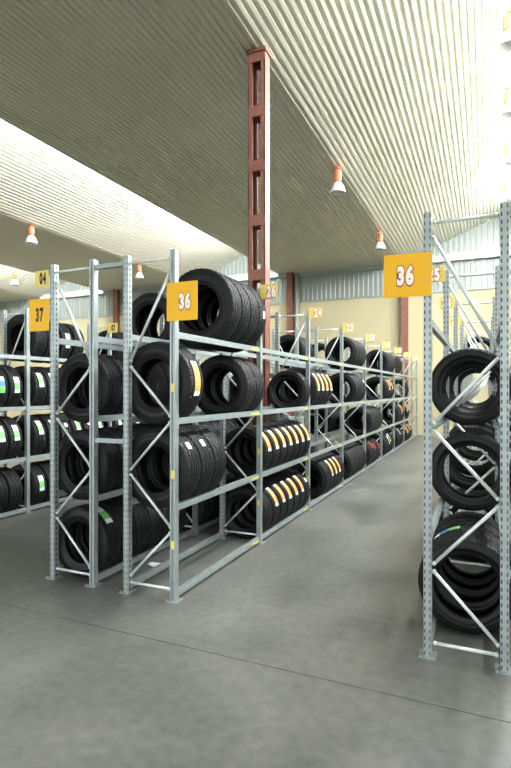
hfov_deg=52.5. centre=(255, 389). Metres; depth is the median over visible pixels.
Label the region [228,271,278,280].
window
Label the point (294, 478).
tyre
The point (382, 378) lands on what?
tyre
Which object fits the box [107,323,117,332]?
number sign
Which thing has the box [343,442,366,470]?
tyre
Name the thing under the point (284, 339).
tyre
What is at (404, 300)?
wall column
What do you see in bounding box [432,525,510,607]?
tyre
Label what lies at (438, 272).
number sign
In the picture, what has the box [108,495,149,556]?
tyre
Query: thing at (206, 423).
tyre
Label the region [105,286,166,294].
trim
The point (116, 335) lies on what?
tyre
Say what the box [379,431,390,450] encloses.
tyre
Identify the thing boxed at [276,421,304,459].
tyre
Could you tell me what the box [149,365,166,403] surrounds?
tyre
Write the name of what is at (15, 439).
tyre
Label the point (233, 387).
tyre
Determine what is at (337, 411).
tyre
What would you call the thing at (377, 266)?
trim
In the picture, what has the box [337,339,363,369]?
tyre
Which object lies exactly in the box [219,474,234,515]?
tyre
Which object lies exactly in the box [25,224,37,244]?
pendant lamp
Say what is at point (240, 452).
tyre
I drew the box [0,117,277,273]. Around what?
window
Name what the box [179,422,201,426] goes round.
tyre
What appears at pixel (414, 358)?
number sign
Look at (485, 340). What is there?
tyre
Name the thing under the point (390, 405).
tyre
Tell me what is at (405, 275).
number sign
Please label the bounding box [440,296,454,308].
number sign
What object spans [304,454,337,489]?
tyre
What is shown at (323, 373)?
tyre
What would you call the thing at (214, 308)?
tyre
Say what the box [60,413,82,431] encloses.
tyre
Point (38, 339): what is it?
tyre
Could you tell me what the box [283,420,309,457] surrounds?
tyre
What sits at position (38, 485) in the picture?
tyre
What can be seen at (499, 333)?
rack
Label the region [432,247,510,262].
window
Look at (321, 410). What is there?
tyre
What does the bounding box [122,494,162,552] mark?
tyre
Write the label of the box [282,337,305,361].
tyre
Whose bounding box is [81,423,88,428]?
tyre
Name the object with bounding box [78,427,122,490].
tyre
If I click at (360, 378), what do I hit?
tyre
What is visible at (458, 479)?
tyre
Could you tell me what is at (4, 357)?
rack
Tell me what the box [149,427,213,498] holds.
tyre
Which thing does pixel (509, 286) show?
trim
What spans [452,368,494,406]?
tyre
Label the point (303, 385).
tyre
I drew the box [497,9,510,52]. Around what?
pendant lamp
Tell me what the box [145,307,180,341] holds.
tyre
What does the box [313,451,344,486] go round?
tyre
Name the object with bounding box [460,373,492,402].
tyre
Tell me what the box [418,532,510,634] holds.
tyre
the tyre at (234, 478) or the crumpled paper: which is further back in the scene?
the tyre at (234, 478)
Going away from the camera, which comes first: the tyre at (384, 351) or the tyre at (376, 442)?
the tyre at (376, 442)
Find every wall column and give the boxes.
[113,289,119,331]
[287,272,293,417]
[401,297,407,422]
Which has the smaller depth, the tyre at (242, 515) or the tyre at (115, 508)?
the tyre at (115, 508)
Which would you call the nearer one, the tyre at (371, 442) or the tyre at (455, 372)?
the tyre at (455, 372)
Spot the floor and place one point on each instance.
(333, 594)
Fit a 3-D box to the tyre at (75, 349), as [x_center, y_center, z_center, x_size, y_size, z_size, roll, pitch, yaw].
[-3.168,-0.764,8.611,0.680,0.680,0.233,0,0,24]
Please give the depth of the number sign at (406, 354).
16.83 m
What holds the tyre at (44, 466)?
on the rack at (4, 357)
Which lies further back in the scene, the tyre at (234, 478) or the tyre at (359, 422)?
the tyre at (359, 422)
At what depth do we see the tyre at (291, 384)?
8.21 m
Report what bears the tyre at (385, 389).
on the rack at (175, 590)
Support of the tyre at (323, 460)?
on the rack at (175, 590)
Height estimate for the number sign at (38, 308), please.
0.310 m
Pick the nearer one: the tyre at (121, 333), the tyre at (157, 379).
the tyre at (157, 379)
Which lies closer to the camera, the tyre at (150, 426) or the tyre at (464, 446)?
the tyre at (150, 426)
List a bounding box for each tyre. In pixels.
[0,365,22,411]
[0,368,7,406]
[0,416,22,459]
[0,421,7,459]
[0,467,22,512]
[0,474,7,512]
[7,314,46,361]
[11,463,46,508]
[13,415,46,457]
[14,366,46,410]
[20,322,49,362]
[21,461,59,502]
[22,367,49,409]
[22,414,59,454]
[44,459,66,497]
[45,321,71,363]
[46,413,71,441]
[59,323,83,363]
[59,353,121,422]
[59,429,120,499]
[59,504,120,576]
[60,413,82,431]
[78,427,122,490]
[78,499,135,567]
[80,355,122,414]
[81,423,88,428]
[98,330,122,358]
[98,421,103,427]
[104,332,132,354]
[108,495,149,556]
[111,426,140,440]
[112,420,122,425]
[122,341,202,424]
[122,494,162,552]
[132,292,179,340]
[132,424,150,432]
[132,428,200,508]
[139,423,162,429]
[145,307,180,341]
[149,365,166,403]
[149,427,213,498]
[153,507,169,546]
[157,361,169,404]
[164,425,225,493]
[165,268,240,347]
[166,508,185,540]
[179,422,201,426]
[182,498,211,529]
[186,486,219,523]
[189,275,249,349]
[189,483,227,518]
[198,279,258,350]
[198,355,255,414]
[199,421,219,438]
[208,282,266,352]
[208,420,226,437]
[212,356,264,411]
[216,420,232,433]
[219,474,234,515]
[225,418,238,428]
[225,426,271,477]
[225,467,242,488]
[225,486,271,538]
[230,376,236,400]
[232,417,247,426]
[236,425,279,469]
[236,483,279,531]
[244,424,286,466]
[244,479,286,525]
[252,423,292,464]
[252,477,292,520]
[266,474,298,516]
[268,370,309,411]
[270,422,298,462]
[274,471,304,513]
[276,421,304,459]
[279,469,309,507]
[280,334,305,368]
[280,367,319,405]
[280,413,288,419]
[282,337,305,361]
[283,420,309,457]
[286,337,313,362]
[288,369,324,404]
[291,458,329,498]
[293,369,328,404]
[298,369,332,404]
[300,456,333,493]
[304,408,333,434]
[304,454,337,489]
[310,453,340,488]
[311,343,329,371]
[312,408,335,431]
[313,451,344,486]
[318,407,338,430]
[318,407,339,430]
[321,407,339,429]
[325,336,358,369]
[329,373,358,403]
[329,447,353,480]
[333,373,360,401]
[334,339,361,369]
[336,373,363,401]
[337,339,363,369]
[339,374,365,400]
[339,443,363,471]
[343,341,365,370]
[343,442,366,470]
[343,447,356,477]
[344,407,373,435]
[344,445,358,475]
[346,444,361,473]
[351,406,375,431]
[353,406,377,431]
[354,440,371,465]
[355,406,378,430]
[358,405,380,429]
[360,405,382,428]
[360,438,373,464]
[362,438,375,462]
[366,349,389,374]
[366,377,388,399]
[366,437,377,459]
[367,436,379,461]
[369,378,389,398]
[369,433,386,458]
[370,351,390,374]
[371,378,391,398]
[372,352,392,374]
[372,377,392,398]
[374,353,393,374]
[374,378,393,398]
[375,353,395,375]
[375,428,398,449]
[377,432,387,453]
[378,354,397,375]
[378,403,399,424]
[378,432,389,454]
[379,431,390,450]
[382,404,400,421]
[382,430,392,452]
[383,430,393,448]
[384,402,401,421]
[385,403,402,419]
[386,402,404,420]
[389,402,407,420]
[391,379,407,397]
[395,424,407,443]
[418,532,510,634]
[432,348,510,425]
[432,431,510,510]
[432,518,510,593]
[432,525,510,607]
[435,511,510,582]
[438,493,494,559]
[444,362,497,411]
[449,363,494,410]
[449,425,494,490]
[450,423,494,476]
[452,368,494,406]
[458,369,492,406]
[458,420,492,460]
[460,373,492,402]
[460,489,483,493]
[464,446,480,451]
[467,336,489,348]
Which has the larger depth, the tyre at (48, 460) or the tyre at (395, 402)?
the tyre at (395, 402)
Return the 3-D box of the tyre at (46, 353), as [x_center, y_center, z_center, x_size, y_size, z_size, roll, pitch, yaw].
[-3.394,-0.764,8.099,0.681,0.680,0.233,0,0,24]
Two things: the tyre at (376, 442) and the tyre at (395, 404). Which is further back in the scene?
the tyre at (395, 404)
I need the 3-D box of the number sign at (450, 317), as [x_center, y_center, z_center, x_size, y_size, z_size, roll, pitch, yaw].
[3.353,-1.160,8.702,0.190,0.160,0.009,0,0,24]
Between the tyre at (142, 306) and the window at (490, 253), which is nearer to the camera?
the tyre at (142, 306)
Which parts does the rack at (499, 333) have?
foot plate, foot plate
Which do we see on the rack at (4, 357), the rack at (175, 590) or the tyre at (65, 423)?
the tyre at (65, 423)
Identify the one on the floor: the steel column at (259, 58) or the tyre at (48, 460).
the steel column at (259, 58)
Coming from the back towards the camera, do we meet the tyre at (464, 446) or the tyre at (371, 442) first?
the tyre at (371, 442)
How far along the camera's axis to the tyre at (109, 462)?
4.97 m
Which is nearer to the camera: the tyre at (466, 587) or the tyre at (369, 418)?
the tyre at (466, 587)
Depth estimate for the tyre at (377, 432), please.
13.62 m
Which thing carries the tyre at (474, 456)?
on the rack at (499, 333)
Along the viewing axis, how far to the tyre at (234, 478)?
7.41 m
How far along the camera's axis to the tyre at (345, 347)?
11.10 m
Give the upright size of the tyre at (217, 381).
0.710 m
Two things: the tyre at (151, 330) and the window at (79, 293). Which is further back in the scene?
the window at (79, 293)
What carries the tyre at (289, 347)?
on the rack at (95, 342)
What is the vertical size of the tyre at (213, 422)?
0.680 m
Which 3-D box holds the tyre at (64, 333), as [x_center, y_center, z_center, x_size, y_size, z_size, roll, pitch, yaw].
[-3.281,-0.764,8.355,0.681,0.680,0.233,0,0,24]
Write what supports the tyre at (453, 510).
on the rack at (499, 333)
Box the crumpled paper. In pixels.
[148,562,160,566]
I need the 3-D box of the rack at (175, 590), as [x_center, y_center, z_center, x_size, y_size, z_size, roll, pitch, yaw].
[2.422,0.305,12.445,0.903,3.010,17.300,0,0,24]
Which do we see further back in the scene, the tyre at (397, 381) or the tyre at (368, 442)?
the tyre at (397, 381)
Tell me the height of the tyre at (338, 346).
0.680 m
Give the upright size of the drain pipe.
6.850 m
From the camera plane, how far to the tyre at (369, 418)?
11.87 m
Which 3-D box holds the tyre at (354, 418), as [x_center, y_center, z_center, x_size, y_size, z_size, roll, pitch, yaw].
[2.567,0.724,12.398,0.680,0.680,0.233,0,0,24]
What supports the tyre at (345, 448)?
on the rack at (175, 590)
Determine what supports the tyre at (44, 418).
on the rack at (4, 357)
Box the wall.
[0,215,510,435]
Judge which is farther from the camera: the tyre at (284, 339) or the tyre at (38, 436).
the tyre at (284, 339)
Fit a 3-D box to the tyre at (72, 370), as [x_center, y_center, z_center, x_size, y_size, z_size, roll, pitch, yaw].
[-1.633,-0.020,5.066,0.680,0.680,0.233,0,0,24]
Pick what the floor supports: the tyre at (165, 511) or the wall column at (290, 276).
the wall column at (290, 276)
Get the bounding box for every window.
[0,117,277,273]
[40,290,103,298]
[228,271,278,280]
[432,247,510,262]
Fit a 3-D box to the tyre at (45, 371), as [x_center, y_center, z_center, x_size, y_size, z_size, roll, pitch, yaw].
[-3.399,-0.024,8.090,0.681,0.680,0.233,0,0,24]
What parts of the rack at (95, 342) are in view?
foot plate, foot plate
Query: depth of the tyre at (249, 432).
6.27 m
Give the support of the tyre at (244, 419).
on the rack at (95, 342)
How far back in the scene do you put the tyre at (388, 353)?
14.57 m
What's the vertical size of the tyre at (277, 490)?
0.630 m
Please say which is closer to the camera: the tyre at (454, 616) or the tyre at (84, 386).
the tyre at (454, 616)
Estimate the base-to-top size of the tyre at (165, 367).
0.680 m
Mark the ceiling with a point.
(151, 96)
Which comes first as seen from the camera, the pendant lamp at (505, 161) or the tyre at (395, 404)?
the pendant lamp at (505, 161)
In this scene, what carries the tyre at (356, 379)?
on the rack at (175, 590)
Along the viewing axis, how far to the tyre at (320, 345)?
12.01 m
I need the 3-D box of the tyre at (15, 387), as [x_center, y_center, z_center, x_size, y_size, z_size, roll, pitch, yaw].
[-3.676,-0.024,7.464,0.681,0.680,0.233,0,0,24]
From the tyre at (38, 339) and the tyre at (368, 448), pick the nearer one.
the tyre at (38, 339)
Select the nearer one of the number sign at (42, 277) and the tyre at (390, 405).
the number sign at (42, 277)
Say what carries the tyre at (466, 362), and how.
on the rack at (499, 333)
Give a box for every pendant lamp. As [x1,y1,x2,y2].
[10,271,18,285]
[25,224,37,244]
[135,263,143,278]
[330,166,345,195]
[375,231,385,250]
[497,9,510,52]
[499,86,510,119]
[499,141,510,166]
[500,181,510,201]
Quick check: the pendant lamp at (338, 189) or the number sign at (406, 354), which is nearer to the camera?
the pendant lamp at (338, 189)
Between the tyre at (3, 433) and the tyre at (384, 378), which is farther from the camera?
the tyre at (384, 378)
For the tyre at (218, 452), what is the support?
on the rack at (175, 590)
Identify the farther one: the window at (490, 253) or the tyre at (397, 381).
the window at (490, 253)
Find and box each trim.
[0,286,510,323]
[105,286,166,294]
[280,265,383,277]
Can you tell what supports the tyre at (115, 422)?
on the rack at (4, 357)
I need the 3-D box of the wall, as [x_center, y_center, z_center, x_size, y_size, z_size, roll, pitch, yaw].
[3.507,-2.575,22.060,44.160,8.750,0.180,0,0,24]
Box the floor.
[0,432,510,767]
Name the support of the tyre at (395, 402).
on the rack at (175, 590)
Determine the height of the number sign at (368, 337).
0.170 m
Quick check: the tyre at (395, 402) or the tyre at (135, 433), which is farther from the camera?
the tyre at (395, 402)
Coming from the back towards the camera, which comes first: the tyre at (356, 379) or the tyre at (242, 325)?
the tyre at (356, 379)
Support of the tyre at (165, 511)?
on the rack at (95, 342)
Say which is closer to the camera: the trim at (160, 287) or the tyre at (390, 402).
the tyre at (390, 402)
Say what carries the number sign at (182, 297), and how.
attached to the rack at (175, 590)
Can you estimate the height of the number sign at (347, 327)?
0.170 m
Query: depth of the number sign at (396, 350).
15.00 m
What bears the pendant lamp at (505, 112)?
hanging from the ceiling
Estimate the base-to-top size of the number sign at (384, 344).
0.170 m
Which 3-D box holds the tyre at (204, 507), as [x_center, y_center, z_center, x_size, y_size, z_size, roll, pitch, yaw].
[-0.908,1.460,6.702,0.680,0.680,0.233,0,0,24]
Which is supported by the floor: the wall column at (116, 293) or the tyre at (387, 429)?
the wall column at (116, 293)
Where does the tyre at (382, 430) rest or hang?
on the rack at (175, 590)
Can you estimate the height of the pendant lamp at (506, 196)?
0.600 m
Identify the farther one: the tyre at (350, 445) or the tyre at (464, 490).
the tyre at (350, 445)
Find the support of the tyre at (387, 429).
on the rack at (175, 590)
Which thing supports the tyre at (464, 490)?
on the rack at (499, 333)
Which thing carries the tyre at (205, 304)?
on the rack at (175, 590)
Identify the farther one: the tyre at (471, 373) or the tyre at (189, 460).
the tyre at (471, 373)
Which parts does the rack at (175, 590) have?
foot plate, foot plate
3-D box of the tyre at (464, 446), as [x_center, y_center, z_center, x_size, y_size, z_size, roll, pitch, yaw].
[3.390,0.712,7.949,0.686,0.686,0.236,0,0,24]
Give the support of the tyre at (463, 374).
on the rack at (499, 333)
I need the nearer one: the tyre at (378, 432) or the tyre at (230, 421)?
the tyre at (230, 421)
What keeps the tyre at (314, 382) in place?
on the rack at (175, 590)
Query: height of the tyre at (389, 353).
0.680 m
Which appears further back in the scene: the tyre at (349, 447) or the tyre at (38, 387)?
the tyre at (349, 447)
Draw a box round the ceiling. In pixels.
[0,0,510,301]
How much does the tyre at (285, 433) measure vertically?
0.630 m
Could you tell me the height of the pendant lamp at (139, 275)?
0.600 m
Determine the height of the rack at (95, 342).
3.010 m
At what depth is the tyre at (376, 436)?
13.40 m
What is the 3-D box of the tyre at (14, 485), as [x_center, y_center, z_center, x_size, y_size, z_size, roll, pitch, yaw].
[-3.677,1.456,7.464,0.680,0.680,0.233,0,0,24]
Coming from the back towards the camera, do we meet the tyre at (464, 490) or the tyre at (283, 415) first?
the tyre at (283, 415)
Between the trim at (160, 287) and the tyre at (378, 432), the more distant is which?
the trim at (160, 287)
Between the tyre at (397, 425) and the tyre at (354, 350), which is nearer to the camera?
the tyre at (354, 350)
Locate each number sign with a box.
[29,298,48,331]
[36,270,48,286]
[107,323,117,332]
[167,280,197,320]
[260,283,276,298]
[309,307,322,318]
[343,323,353,332]
[365,334,374,341]
[382,342,389,347]
[383,252,431,297]
[394,347,401,352]
[404,352,410,356]
[412,356,417,360]
[432,266,444,282]
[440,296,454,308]
[449,316,460,325]
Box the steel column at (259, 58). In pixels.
[246,45,271,483]
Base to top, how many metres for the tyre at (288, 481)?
0.630 m
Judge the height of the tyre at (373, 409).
0.680 m
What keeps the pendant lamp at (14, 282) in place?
hanging from the ceiling
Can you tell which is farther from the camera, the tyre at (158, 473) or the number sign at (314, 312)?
the number sign at (314, 312)
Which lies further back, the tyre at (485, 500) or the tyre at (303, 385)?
the tyre at (303, 385)
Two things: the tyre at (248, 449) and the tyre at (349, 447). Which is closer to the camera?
the tyre at (248, 449)
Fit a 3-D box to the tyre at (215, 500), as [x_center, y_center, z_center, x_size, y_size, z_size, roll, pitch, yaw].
[-0.812,1.460,6.919,0.680,0.680,0.233,0,0,24]
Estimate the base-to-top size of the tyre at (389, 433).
0.680 m
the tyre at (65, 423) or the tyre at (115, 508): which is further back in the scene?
the tyre at (65, 423)
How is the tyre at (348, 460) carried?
on the rack at (175, 590)
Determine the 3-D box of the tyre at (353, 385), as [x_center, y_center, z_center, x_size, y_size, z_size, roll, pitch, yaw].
[1.747,-0.016,10.546,0.680,0.680,0.233,0,0,24]
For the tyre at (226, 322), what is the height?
0.816 m
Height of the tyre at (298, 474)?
0.630 m
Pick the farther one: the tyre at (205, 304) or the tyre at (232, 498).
the tyre at (232, 498)
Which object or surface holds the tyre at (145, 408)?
on the rack at (175, 590)
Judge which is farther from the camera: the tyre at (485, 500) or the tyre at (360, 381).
the tyre at (360, 381)
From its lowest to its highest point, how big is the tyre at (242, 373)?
0.710 m
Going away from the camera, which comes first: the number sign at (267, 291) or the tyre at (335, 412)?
the number sign at (267, 291)
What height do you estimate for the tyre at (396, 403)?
0.680 m
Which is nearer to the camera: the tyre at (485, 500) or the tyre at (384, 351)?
the tyre at (485, 500)
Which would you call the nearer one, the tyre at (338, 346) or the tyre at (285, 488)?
the tyre at (285, 488)
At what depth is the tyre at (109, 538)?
4.97 m
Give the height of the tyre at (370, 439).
0.680 m
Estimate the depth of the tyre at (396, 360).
15.24 m
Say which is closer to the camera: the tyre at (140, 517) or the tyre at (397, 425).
the tyre at (140, 517)
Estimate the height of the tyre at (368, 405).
0.680 m
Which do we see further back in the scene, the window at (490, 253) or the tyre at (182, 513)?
the window at (490, 253)
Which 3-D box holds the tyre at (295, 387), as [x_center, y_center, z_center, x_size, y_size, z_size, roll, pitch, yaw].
[0.858,-0.016,8.539,0.681,0.680,0.233,0,0,24]
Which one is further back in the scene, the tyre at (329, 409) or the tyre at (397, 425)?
the tyre at (397, 425)
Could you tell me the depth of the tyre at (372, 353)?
13.92 m
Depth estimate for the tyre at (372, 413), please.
12.10 m
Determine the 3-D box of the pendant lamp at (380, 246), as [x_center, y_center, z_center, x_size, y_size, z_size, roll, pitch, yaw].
[4.019,-4.820,16.700,0.356,0.600,0.356,0,0,24]
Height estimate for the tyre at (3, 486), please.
0.680 m
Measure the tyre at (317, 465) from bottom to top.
0.680 m
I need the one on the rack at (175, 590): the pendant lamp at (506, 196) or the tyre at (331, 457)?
the tyre at (331, 457)
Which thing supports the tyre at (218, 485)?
on the rack at (95, 342)
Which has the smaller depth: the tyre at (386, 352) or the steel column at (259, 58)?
the steel column at (259, 58)
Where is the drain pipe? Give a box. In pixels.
[295,274,298,327]
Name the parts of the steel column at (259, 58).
cap plate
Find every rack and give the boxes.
[0,308,313,517]
[45,259,386,587]
[94,249,416,603]
[418,201,510,675]
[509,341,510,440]
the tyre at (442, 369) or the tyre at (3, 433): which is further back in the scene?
the tyre at (3, 433)
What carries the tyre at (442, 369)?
on the rack at (499, 333)
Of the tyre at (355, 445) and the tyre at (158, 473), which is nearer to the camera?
the tyre at (158, 473)
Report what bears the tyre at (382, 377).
on the rack at (175, 590)
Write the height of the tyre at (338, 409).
0.680 m
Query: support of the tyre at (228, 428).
on the rack at (95, 342)
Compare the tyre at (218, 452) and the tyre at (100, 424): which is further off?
the tyre at (100, 424)
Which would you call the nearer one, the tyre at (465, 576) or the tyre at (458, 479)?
the tyre at (465, 576)
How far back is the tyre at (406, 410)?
17.07 m
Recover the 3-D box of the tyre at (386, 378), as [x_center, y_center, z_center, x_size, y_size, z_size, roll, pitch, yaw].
[3.590,-0.016,14.707,0.680,0.680,0.233,0,0,24]
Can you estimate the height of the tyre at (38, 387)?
0.680 m
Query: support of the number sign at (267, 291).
attached to the rack at (175, 590)
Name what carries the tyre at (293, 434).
on the rack at (175, 590)
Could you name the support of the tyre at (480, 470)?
on the rack at (499, 333)
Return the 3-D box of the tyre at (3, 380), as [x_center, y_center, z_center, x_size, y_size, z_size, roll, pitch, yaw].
[-3.775,-0.024,7.240,0.681,0.680,0.233,0,0,24]
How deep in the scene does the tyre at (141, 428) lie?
5.61 m

